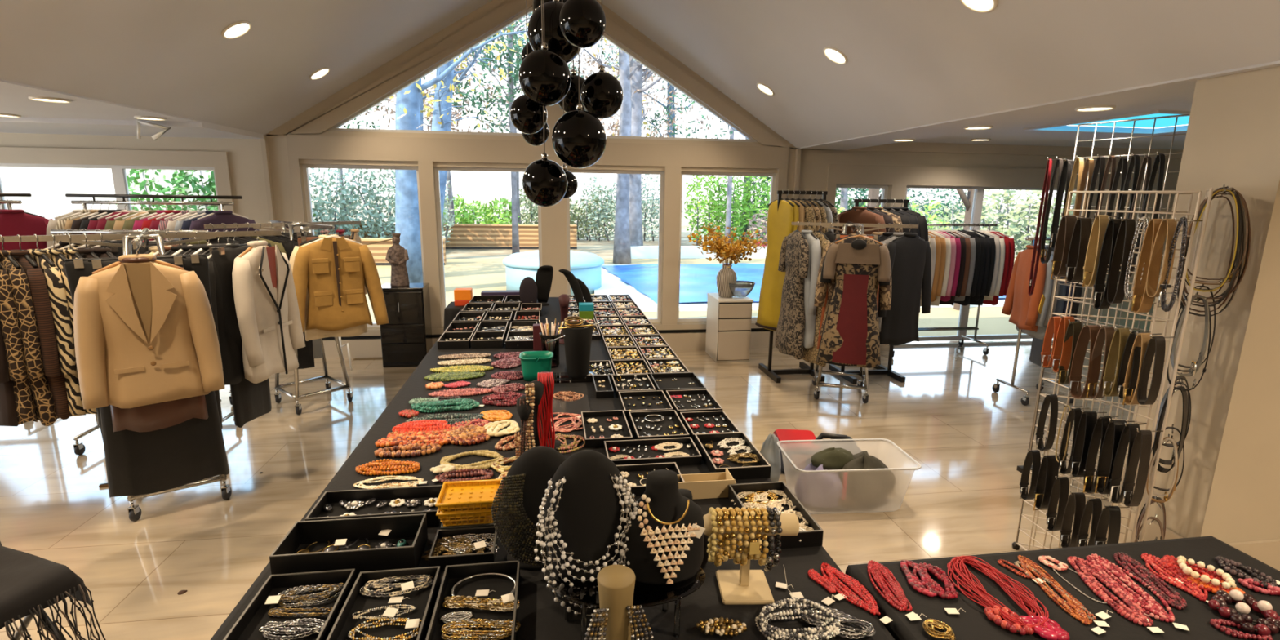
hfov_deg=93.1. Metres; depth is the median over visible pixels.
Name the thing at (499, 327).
bangle
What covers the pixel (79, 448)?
rail
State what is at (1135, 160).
belt
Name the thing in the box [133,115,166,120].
recessed light
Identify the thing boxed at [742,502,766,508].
necklace
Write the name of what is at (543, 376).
necklace
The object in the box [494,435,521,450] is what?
necklace
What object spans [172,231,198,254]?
jacket
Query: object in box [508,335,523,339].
necklace
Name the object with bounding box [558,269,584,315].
stand
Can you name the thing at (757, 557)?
bracelet
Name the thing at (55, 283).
garment
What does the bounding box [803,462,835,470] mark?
cloth bag
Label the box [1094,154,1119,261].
belt
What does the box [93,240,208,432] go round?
satin top
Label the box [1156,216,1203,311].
belt
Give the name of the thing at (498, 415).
necklace
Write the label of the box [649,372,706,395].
tray
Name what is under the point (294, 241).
jacket
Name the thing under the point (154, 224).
shirt
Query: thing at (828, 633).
necklace
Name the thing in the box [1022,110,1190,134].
skylight window
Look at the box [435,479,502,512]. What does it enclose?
basket
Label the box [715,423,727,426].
earring
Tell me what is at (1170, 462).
belt
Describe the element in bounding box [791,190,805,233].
dress
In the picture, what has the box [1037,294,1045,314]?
tag
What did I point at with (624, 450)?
earring
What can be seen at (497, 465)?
necklace
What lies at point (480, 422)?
necklace
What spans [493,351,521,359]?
necklace
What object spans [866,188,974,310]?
pergola
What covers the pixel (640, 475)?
earring
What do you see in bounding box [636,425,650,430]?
earring
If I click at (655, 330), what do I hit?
tray
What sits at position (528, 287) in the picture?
bust
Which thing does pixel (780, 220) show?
dress
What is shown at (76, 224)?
jacket
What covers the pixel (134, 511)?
rack
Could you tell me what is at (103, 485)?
wooden brush
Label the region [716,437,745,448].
necklace
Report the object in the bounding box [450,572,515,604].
necklace
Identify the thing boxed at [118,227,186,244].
trousers
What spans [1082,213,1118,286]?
belt
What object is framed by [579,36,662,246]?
tree
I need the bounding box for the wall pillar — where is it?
[1120,66,1279,542]
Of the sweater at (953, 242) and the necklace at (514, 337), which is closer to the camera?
the necklace at (514, 337)
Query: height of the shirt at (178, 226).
0.722 m
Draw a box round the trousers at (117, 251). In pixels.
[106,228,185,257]
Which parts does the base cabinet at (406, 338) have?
drawer, door, drawer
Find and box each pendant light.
[510,0,547,133]
[518,0,571,106]
[521,0,549,146]
[521,42,533,61]
[522,0,567,206]
[527,0,582,63]
[533,0,567,11]
[551,47,606,168]
[557,59,585,112]
[559,0,605,48]
[561,0,577,198]
[580,0,623,119]
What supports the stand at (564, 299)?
on the display table at (540, 617)
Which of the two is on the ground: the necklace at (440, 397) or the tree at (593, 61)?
the tree at (593, 61)
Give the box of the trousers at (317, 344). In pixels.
[292,221,322,358]
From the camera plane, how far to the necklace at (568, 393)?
2.89 m
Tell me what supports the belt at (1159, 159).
hanging from the rack at (1020, 468)
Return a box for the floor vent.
[353,357,382,359]
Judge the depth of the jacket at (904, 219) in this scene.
5.48 m
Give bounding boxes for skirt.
[87,239,229,497]
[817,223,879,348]
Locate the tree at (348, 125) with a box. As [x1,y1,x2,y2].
[338,99,430,221]
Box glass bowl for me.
[728,280,755,297]
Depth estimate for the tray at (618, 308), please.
4.98 m
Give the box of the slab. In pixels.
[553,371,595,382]
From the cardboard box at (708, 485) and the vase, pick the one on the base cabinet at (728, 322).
the vase
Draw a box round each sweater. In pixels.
[87,200,128,230]
[96,200,137,230]
[104,200,144,230]
[113,200,151,239]
[920,235,936,306]
[920,237,931,297]
[928,222,951,306]
[928,231,946,302]
[928,232,941,296]
[932,222,955,297]
[937,222,960,301]
[939,222,965,306]
[946,222,970,297]
[951,222,976,301]
[954,222,981,306]
[961,222,986,297]
[966,222,991,301]
[968,225,995,305]
[975,224,1000,296]
[980,224,1004,301]
[982,223,1009,305]
[990,223,1014,296]
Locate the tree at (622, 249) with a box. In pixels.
[613,48,641,264]
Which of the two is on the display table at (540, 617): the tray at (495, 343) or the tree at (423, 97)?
the tray at (495, 343)
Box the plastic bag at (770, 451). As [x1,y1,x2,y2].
[760,432,781,481]
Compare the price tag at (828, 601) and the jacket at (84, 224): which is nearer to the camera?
the price tag at (828, 601)
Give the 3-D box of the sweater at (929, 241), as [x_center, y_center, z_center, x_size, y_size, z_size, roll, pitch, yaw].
[2.899,-0.633,6.604,0.505,0.841,0.094,10,15,39]
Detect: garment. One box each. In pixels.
[0,235,59,426]
[0,262,37,425]
[0,321,17,426]
[9,234,70,419]
[27,234,85,416]
[43,233,97,413]
[59,228,96,248]
[60,233,82,258]
[75,228,111,248]
[76,233,98,257]
[186,229,211,244]
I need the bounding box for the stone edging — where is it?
[630,245,767,258]
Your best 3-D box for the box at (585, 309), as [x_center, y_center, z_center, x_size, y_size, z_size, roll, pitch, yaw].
[-0.414,-0.062,4.675,0.110,0.130,0.100,-1,12,-8]
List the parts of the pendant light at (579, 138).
cord, globe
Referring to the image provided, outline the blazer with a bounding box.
[73,240,225,408]
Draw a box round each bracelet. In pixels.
[706,506,717,562]
[714,506,724,566]
[720,506,730,561]
[727,506,737,559]
[733,506,743,564]
[738,506,750,565]
[746,506,756,559]
[753,506,763,559]
[758,506,769,565]
[761,506,776,571]
[768,506,782,566]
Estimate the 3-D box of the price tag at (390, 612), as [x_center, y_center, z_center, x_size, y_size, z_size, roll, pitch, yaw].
[-0.561,0.657,1.363,0.028,0.007,0.021,3,12,11]
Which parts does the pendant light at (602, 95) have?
globe, cord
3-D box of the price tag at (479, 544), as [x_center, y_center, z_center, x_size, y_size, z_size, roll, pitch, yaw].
[-0.427,0.601,1.619,0.028,0.007,0.021,-5,13,-27]
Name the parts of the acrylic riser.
leg, plate, leg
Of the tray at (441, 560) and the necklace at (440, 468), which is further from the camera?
the necklace at (440, 468)
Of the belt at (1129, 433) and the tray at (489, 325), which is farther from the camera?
the tray at (489, 325)
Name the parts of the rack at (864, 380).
arm, post, post, frame, arm, post, post, arm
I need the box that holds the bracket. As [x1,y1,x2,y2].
[137,120,171,140]
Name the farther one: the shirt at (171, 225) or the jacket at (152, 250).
the shirt at (171, 225)
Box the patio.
[365,257,1024,336]
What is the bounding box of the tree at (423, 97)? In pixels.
[420,71,471,130]
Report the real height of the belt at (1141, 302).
0.359 m
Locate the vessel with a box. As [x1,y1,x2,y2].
[546,320,603,378]
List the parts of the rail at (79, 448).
post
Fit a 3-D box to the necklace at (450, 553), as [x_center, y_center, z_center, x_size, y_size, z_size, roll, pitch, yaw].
[-0.469,0.620,1.617,0.110,0.013,0.069,-3,12,-18]
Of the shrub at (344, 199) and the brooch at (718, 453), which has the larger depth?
the shrub at (344, 199)
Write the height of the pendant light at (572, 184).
2.151 m
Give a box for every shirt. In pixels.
[46,199,90,247]
[55,200,93,244]
[63,200,102,235]
[132,200,173,239]
[141,200,181,239]
[149,200,183,240]
[157,200,191,239]
[165,200,199,240]
[173,200,208,240]
[288,224,377,341]
[297,223,351,246]
[320,221,329,235]
[335,220,345,235]
[350,220,367,293]
[1062,282,1075,315]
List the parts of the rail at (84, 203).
post, post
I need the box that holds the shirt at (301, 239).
[297,223,351,246]
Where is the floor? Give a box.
[0,337,1135,639]
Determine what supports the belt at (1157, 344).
hanging from the rack at (1015, 545)
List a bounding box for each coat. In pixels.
[44,228,81,248]
[90,228,122,248]
[877,223,931,346]
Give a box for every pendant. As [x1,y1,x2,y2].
[296,541,329,553]
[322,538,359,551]
[345,537,370,550]
[702,440,713,448]
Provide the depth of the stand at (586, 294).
5.06 m
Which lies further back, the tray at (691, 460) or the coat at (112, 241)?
the coat at (112, 241)
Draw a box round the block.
[564,601,599,621]
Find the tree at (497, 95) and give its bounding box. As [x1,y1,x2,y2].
[482,17,617,111]
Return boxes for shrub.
[114,168,315,235]
[308,168,455,245]
[442,193,520,224]
[519,185,614,240]
[579,173,683,241]
[684,175,770,245]
[744,176,868,241]
[744,205,846,243]
[837,196,951,230]
[847,187,995,230]
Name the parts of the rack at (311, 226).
arm, post, arm, post, frame, post, arm, post, arm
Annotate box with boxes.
[453,288,472,306]
[533,323,549,351]
[578,302,594,319]
[676,467,736,499]
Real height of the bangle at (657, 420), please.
0.015 m
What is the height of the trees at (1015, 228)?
2.596 m
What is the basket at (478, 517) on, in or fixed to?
on the basket at (486, 524)
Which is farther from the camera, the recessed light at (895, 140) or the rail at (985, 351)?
the rail at (985, 351)
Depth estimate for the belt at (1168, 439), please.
2.35 m
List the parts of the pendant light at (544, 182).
cord, globe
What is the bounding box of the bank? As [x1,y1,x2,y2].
[311,195,1062,238]
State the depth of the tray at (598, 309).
4.99 m
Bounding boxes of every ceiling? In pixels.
[0,0,1279,150]
[0,79,266,138]
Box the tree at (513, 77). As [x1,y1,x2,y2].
[422,12,583,253]
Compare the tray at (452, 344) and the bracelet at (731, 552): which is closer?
the bracelet at (731, 552)
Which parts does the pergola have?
post, post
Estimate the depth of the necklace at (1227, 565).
1.59 m
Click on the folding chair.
(27, 620)
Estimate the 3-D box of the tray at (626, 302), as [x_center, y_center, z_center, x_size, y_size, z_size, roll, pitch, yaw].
[-0.127,-0.120,5.217,0.194,0.030,0.316,-1,12,-8]
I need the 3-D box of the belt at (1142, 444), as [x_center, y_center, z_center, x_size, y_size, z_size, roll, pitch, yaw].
[1.916,0.563,2.313,0.105,0.320,0.054,0,12,-3]
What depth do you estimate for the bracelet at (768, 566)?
1.45 m
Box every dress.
[208,230,271,427]
[755,190,794,331]
[775,221,808,359]
[784,190,799,231]
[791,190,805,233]
[796,190,816,233]
[802,190,822,231]
[802,222,830,366]
[807,190,827,233]
[813,191,833,232]
[816,224,890,367]
[817,225,890,368]
[818,191,839,234]
[824,222,835,242]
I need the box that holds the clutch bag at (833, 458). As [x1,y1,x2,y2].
[810,447,854,470]
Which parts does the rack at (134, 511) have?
arm, post, post, arm, arm, frame, post, arm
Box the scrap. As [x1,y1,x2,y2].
[177,590,186,595]
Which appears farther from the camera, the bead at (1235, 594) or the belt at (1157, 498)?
the belt at (1157, 498)
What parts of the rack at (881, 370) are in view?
post, post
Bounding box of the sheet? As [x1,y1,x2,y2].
[552,395,591,415]
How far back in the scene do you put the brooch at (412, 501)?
1.87 m
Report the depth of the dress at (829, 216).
5.47 m
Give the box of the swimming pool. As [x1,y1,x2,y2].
[594,263,1005,311]
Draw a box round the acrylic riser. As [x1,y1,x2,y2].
[552,567,705,639]
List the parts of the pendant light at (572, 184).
globe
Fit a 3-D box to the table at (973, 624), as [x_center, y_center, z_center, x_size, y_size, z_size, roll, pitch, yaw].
[1.183,1.092,1.326,1.250,0.726,1.043,-1,12,-8]
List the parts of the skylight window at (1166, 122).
pane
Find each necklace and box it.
[258,617,325,639]
[264,582,345,607]
[267,607,341,617]
[347,617,422,639]
[351,604,416,618]
[352,475,426,488]
[355,458,420,475]
[359,574,433,597]
[373,443,440,457]
[373,482,417,488]
[374,431,459,447]
[386,426,471,439]
[391,422,451,434]
[398,408,418,417]
[399,419,448,424]
[405,413,484,425]
[408,397,439,404]
[410,398,484,413]
[421,542,472,560]
[424,371,484,382]
[425,382,444,389]
[427,387,492,396]
[427,395,461,400]
[429,535,471,551]
[430,364,493,372]
[430,464,455,473]
[431,468,493,483]
[437,352,490,359]
[437,358,491,365]
[439,533,487,551]
[440,449,503,470]
[440,611,472,623]
[440,617,520,639]
[442,542,485,555]
[442,595,519,611]
[444,380,471,388]
[446,424,487,439]
[447,432,489,445]
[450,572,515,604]
[451,417,489,428]
[453,542,499,554]
[459,533,498,551]
[475,378,510,387]
[480,409,512,422]
[482,391,525,406]
[483,419,519,436]
[490,357,521,368]
[490,370,523,380]
[490,382,525,393]
[490,456,515,473]
[491,473,549,566]
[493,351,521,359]
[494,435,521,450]
[495,471,507,479]
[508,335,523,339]
[511,325,523,328]
[511,335,528,338]
[514,431,520,459]
[519,398,528,455]
[520,335,533,338]
[524,382,535,451]
[533,473,639,617]
[537,372,555,448]
[551,412,582,432]
[551,433,585,453]
[552,391,583,400]
[584,604,653,639]
[608,454,630,459]
[637,494,705,584]
[654,441,682,451]
[662,451,689,457]
[695,617,746,636]
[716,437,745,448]
[726,452,759,464]
[727,445,752,455]
[730,491,759,505]
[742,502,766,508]
[743,490,778,504]
[751,501,783,511]
[754,597,840,639]
[756,489,789,502]
[768,498,795,513]
[780,510,808,525]
[799,524,813,530]
[799,527,805,542]
[801,607,875,639]
[808,568,846,600]
[820,562,892,624]
[866,560,919,616]
[899,560,937,596]
[911,562,958,599]
[922,618,955,639]
[946,555,1048,632]
[983,604,1034,635]
[997,559,1045,583]
[1013,560,1110,626]
[1017,555,1106,634]
[1020,615,1069,639]
[1037,555,1068,570]
[1053,564,1106,603]
[1066,555,1164,632]
[1085,553,1189,631]
[1113,551,1186,609]
[1140,552,1208,602]
[1160,555,1231,591]
[1177,555,1236,589]
[1186,574,1245,594]
[1208,590,1279,635]
[1209,618,1272,639]
[1214,555,1278,588]
[1237,577,1279,595]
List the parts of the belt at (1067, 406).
cord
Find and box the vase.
[715,264,737,297]
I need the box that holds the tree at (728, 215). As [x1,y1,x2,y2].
[664,93,743,243]
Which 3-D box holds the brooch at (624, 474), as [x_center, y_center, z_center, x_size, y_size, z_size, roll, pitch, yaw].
[-0.058,0.529,2.083,0.041,0.012,0.041,5,13,20]
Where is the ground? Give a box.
[445,236,1048,258]
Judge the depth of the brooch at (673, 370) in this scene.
3.31 m
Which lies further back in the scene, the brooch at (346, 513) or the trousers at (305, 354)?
the trousers at (305, 354)
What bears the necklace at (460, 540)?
in the tray at (441, 560)
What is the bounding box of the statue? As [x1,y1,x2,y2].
[363,233,409,287]
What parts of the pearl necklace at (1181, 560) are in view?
cord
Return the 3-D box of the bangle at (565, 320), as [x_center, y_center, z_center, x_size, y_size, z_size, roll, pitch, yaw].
[-0.339,-0.001,3.109,0.097,0.025,0.065,-1,12,-8]
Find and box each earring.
[323,499,347,511]
[364,497,387,508]
[396,538,405,546]
[589,435,604,438]
[591,425,604,432]
[606,416,617,422]
[622,446,635,453]
[635,377,647,381]
[635,417,644,422]
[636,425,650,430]
[636,445,647,451]
[637,471,649,478]
[651,425,662,431]
[668,424,679,428]
[671,431,684,434]
[679,443,691,448]
[696,416,709,422]
[712,415,725,421]
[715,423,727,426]
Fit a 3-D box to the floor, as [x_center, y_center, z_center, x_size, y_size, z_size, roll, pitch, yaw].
[-0.543,1.419,1.790,15.800,0.120,10.250,-1,12,-8]
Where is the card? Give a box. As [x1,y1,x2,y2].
[670,395,682,398]
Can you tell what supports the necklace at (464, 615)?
in the tray at (502, 585)
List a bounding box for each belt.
[1019,448,1048,499]
[1028,157,1056,295]
[1033,453,1058,510]
[1035,393,1064,450]
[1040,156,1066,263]
[1040,315,1061,368]
[1045,475,1076,531]
[1049,158,1075,248]
[1050,213,1084,279]
[1051,314,1084,373]
[1055,403,1082,462]
[1057,320,1088,384]
[1058,407,1088,474]
[1059,491,1093,547]
[1063,155,1088,215]
[1065,215,1094,284]
[1068,323,1106,398]
[1070,409,1106,476]
[1074,156,1096,217]
[1076,497,1107,546]
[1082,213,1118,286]
[1083,415,1118,493]
[1084,154,1108,222]
[1086,324,1122,398]
[1092,216,1121,309]
[1093,504,1129,545]
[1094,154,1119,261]
[1094,417,1136,493]
[1102,326,1139,396]
[1106,155,1130,271]
[1106,216,1138,303]
[1108,422,1146,502]
[1116,328,1151,398]
[1117,152,1144,281]
[1122,331,1161,404]
[1122,427,1163,506]
[1124,216,1149,300]
[1128,154,1155,276]
[1131,216,1164,312]
[1133,151,1168,269]
[1134,514,1164,542]
[1135,496,1165,542]
[1136,495,1165,541]
[1137,333,1175,404]
[1146,216,1179,297]
[1146,434,1178,502]
[1148,435,1177,497]
[1151,423,1184,491]
[1152,382,1187,472]
[1154,373,1189,466]
[1155,379,1191,447]
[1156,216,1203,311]
[1166,297,1211,391]
[1169,284,1216,368]
[1169,293,1204,372]
[1171,292,1208,376]
[1177,191,1245,316]
[1178,189,1250,299]
[1179,191,1239,312]
[1180,184,1242,306]
[1182,191,1242,303]
[1182,191,1247,284]
[1183,186,1248,279]
[1183,191,1246,282]
[1183,194,1235,297]
[1185,191,1239,289]
[1186,186,1238,291]
[1186,244,1242,297]
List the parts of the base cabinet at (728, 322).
drawer, drawer, drawer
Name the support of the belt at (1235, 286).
hanging from the rack at (1015, 545)
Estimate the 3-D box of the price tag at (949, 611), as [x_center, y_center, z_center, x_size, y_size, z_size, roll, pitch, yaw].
[0.745,0.686,1.431,0.045,0.005,0.020,1,12,-1]
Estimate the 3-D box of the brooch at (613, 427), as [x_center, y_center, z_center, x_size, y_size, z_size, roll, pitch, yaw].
[-0.102,0.440,2.498,0.056,0.016,0.056,0,12,-2]
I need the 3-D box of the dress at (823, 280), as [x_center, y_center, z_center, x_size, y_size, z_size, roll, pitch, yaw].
[1.665,-0.187,4.733,0.519,1.102,0.176,4,12,13]
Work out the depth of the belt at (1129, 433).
2.37 m
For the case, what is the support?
on the display table at (540, 617)
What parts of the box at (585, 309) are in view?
lid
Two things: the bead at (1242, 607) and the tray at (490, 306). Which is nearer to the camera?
the bead at (1242, 607)
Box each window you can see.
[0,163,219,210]
[302,164,425,327]
[327,6,532,135]
[434,166,542,325]
[566,168,663,322]
[567,32,757,142]
[677,171,775,321]
[835,184,888,206]
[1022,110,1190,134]
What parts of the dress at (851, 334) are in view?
panel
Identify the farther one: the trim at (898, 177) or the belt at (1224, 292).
the trim at (898, 177)
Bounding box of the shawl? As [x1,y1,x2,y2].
[0,541,106,639]
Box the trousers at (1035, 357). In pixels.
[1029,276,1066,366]
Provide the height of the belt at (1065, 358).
0.263 m
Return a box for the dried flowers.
[687,222,767,267]
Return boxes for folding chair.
[13,608,62,639]
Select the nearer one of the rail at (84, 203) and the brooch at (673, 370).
the brooch at (673, 370)
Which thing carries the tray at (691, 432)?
on the display table at (540, 617)
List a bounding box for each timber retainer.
[314,222,577,248]
[360,238,446,265]
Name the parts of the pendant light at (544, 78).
cord, globe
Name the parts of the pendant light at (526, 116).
cord, globe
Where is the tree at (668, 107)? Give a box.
[598,39,708,137]
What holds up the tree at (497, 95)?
on the ground
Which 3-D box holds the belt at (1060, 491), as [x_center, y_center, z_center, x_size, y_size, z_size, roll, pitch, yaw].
[1.864,0.812,2.684,0.109,0.270,0.054,-2,12,-11]
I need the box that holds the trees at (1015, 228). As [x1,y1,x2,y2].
[929,189,1065,262]
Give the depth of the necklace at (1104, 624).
1.47 m
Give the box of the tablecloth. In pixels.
[444,301,463,330]
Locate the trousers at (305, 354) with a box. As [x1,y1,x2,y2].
[280,222,315,368]
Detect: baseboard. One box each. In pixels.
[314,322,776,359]
[1106,502,1279,571]
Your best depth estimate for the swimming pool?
11.97 m
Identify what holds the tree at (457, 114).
on the ground
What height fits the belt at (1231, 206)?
0.408 m
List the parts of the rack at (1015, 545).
grid panel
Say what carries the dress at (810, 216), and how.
hanging from the rack at (806, 369)
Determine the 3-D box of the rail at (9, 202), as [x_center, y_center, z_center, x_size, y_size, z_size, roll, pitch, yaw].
[-4.991,-0.107,4.506,1.100,1.647,0.489,-1,12,-8]
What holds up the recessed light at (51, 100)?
in the ceiling at (83, 115)
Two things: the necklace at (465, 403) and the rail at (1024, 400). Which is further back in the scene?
the rail at (1024, 400)
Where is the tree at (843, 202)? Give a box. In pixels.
[837,187,847,212]
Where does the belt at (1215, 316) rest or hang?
hanging from the rack at (1015, 545)
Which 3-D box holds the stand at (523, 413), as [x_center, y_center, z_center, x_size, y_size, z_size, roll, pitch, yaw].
[-0.406,0.390,2.147,0.122,0.270,0.165,6,13,24]
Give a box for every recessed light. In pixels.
[0,113,21,117]
[27,96,71,103]
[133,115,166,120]
[221,20,251,39]
[309,66,329,79]
[756,82,774,95]
[822,46,847,64]
[892,138,915,142]
[960,0,997,13]
[963,125,992,129]
[970,137,991,141]
[1074,105,1115,111]
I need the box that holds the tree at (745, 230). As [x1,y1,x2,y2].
[735,130,761,244]
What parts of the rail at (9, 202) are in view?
post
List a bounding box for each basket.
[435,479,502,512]
[435,507,497,526]
[440,513,497,528]
[519,351,553,381]
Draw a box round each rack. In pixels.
[0,228,281,520]
[203,219,360,414]
[758,190,827,382]
[791,221,918,403]
[828,199,909,383]
[1012,187,1213,551]
[1016,113,1190,502]
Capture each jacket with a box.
[0,199,53,250]
[63,238,222,442]
[71,200,110,235]
[79,200,122,230]
[91,232,115,257]
[122,200,164,239]
[143,231,167,254]
[152,231,176,255]
[161,231,187,255]
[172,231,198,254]
[180,200,216,239]
[182,231,208,254]
[189,200,258,239]
[193,231,217,253]
[202,230,226,257]
[205,223,241,244]
[207,230,241,385]
[221,222,251,244]
[231,229,305,383]
[233,222,271,246]
[244,222,288,258]
[256,222,294,260]
[268,222,298,246]
[292,224,388,332]
[800,221,821,348]
[813,224,891,335]
[837,198,885,235]
[866,198,894,232]
[870,222,884,235]
[874,198,902,232]
[877,222,893,241]
[878,223,920,332]
[880,198,911,232]
[887,200,919,236]
[899,200,928,241]
[1001,236,1046,332]
[1010,244,1053,338]
[1027,236,1061,340]
[1071,281,1083,321]
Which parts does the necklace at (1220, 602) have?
cord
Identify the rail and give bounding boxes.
[0,193,31,209]
[50,229,236,455]
[65,193,242,404]
[885,223,997,357]
[992,237,1074,404]
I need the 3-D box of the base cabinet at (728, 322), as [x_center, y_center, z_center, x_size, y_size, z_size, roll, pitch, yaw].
[0.941,0.073,6.464,0.368,0.660,0.474,-1,12,-8]
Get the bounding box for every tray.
[222,568,355,639]
[269,513,427,578]
[305,484,442,526]
[326,565,440,639]
[425,560,519,639]
[427,525,497,569]
[437,331,473,349]
[444,321,479,334]
[452,311,484,323]
[461,302,493,315]
[469,295,505,305]
[470,331,505,348]
[475,321,508,337]
[482,311,512,327]
[491,302,519,316]
[504,295,532,307]
[505,330,533,349]
[508,321,537,331]
[513,311,540,324]
[520,302,542,315]
[568,294,585,302]
[568,302,586,308]
[568,308,578,316]
[568,317,596,325]
[571,360,614,381]
[581,409,632,447]
[591,294,610,301]
[591,325,599,339]
[592,301,614,308]
[592,374,613,398]
[593,308,618,319]
[595,315,624,328]
[598,324,630,339]
[602,334,636,351]
[604,437,702,466]
[606,346,644,364]
[608,294,633,302]
[611,359,652,377]
[611,373,655,397]
[612,301,639,310]
[616,307,644,316]
[616,462,684,496]
[617,390,673,417]
[620,315,651,327]
[626,324,659,337]
[628,409,688,439]
[631,334,668,348]
[638,346,678,361]
[645,358,689,373]
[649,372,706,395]
[666,389,722,417]
[680,410,740,442]
[694,431,770,479]
[728,481,823,550]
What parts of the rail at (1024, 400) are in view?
post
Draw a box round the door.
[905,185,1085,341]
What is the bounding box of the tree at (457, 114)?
[359,43,523,223]
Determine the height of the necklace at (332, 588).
0.016 m
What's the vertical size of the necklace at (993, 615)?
0.020 m
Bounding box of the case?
[480,289,519,298]
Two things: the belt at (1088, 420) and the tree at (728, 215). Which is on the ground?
the tree at (728, 215)
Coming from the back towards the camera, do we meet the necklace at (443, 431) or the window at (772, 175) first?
the window at (772, 175)
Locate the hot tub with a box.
[502,250,604,294]
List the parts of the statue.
crown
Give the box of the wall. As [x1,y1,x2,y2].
[0,0,1181,340]
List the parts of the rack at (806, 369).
post, post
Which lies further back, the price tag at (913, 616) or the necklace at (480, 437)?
the necklace at (480, 437)
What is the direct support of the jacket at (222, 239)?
hanging from the rack at (311, 226)
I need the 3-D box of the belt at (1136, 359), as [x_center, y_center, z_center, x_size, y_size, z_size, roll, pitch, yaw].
[1.907,0.169,2.339,0.102,0.276,0.054,-1,12,-9]
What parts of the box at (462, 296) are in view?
lid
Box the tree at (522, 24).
[434,13,532,224]
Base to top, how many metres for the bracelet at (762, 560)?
0.150 m
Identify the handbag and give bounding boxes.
[773,429,849,472]
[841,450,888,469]
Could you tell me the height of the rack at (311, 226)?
1.450 m
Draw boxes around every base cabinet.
[379,282,432,367]
[705,293,753,362]
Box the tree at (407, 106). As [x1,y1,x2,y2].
[389,13,533,283]
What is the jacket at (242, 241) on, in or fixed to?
hanging from the rack at (311, 226)
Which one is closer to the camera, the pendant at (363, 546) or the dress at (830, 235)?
the pendant at (363, 546)
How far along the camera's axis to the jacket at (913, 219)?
5.49 m
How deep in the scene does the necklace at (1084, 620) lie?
1.49 m
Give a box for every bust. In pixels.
[502,445,566,570]
[519,276,537,303]
[543,449,629,602]
[619,469,704,585]
[678,488,710,568]
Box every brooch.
[340,512,355,515]
[343,499,364,510]
[373,541,391,548]
[388,497,404,506]
[404,498,421,507]
[423,497,437,506]
[586,417,597,422]
[608,424,622,431]
[608,446,619,452]
[610,434,622,437]
[620,471,629,477]
[622,456,635,458]
[626,482,635,486]
[652,366,660,369]
[670,360,679,364]
[671,368,679,372]
[684,417,693,421]
[688,423,699,428]
[703,422,715,427]
[710,449,723,456]
[711,457,724,464]
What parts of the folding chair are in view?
leg, leg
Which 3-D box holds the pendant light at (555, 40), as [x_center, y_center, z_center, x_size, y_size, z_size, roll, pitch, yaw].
[-0.380,-1.952,2.684,0.261,1.544,0.261,-2,12,-13]
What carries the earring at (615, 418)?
in the tray at (602, 416)
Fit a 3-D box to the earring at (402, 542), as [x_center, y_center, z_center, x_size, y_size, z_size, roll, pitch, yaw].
[-0.629,0.608,1.654,0.064,0.015,0.038,-1,12,-7]
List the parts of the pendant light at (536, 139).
cord, globe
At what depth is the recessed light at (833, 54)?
4.14 m
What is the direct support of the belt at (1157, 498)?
hanging from the rack at (1015, 545)
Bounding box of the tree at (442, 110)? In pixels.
[422,14,531,226]
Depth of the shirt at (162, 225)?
4.60 m
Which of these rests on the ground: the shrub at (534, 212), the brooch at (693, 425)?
the shrub at (534, 212)
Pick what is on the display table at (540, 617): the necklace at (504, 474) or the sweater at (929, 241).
the necklace at (504, 474)
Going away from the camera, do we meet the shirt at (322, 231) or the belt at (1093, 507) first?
the belt at (1093, 507)
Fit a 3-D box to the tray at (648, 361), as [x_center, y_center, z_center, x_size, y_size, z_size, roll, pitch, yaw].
[0.151,0.267,3.368,0.194,0.030,0.276,-1,12,-8]
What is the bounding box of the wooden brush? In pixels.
[98,482,108,487]
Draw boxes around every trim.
[0,146,235,213]
[260,134,801,231]
[285,0,789,328]
[796,142,1182,345]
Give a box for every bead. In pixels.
[1229,589,1244,600]
[1235,602,1250,613]
[1257,600,1272,611]
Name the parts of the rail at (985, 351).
post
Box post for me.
[597,564,635,639]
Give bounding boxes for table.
[210,297,894,639]
[844,535,1279,639]
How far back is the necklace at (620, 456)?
2.22 m
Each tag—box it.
[264,595,281,604]
[333,538,346,546]
[377,529,391,535]
[382,607,398,617]
[387,596,408,603]
[400,581,413,591]
[404,618,419,628]
[473,540,485,549]
[475,589,495,596]
[501,592,514,603]
[749,542,759,555]
[775,582,793,589]
[783,565,804,598]
[821,594,835,605]
[906,613,926,621]
[944,608,965,613]
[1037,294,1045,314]
[1094,609,1112,619]
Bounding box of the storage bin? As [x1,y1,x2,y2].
[776,438,921,514]
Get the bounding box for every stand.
[338,337,352,370]
[509,395,533,466]
[528,380,544,446]
[535,265,553,306]
[539,371,561,450]
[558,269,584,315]
[558,293,569,344]
[576,278,592,302]
[702,513,799,604]
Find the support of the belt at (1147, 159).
hanging from the rack at (1020, 468)
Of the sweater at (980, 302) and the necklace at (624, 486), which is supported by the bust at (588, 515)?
the necklace at (624, 486)
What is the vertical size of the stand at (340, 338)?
0.401 m
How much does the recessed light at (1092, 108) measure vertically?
0.018 m
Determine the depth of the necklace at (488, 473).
2.08 m
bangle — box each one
[494,325,506,329]
[564,315,583,323]
[564,318,583,325]
[644,413,664,422]
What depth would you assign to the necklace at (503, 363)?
3.41 m
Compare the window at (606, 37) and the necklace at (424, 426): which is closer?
the necklace at (424, 426)
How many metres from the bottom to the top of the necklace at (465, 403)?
0.028 m
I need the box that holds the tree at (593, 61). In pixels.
[569,38,724,137]
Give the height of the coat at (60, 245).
0.721 m

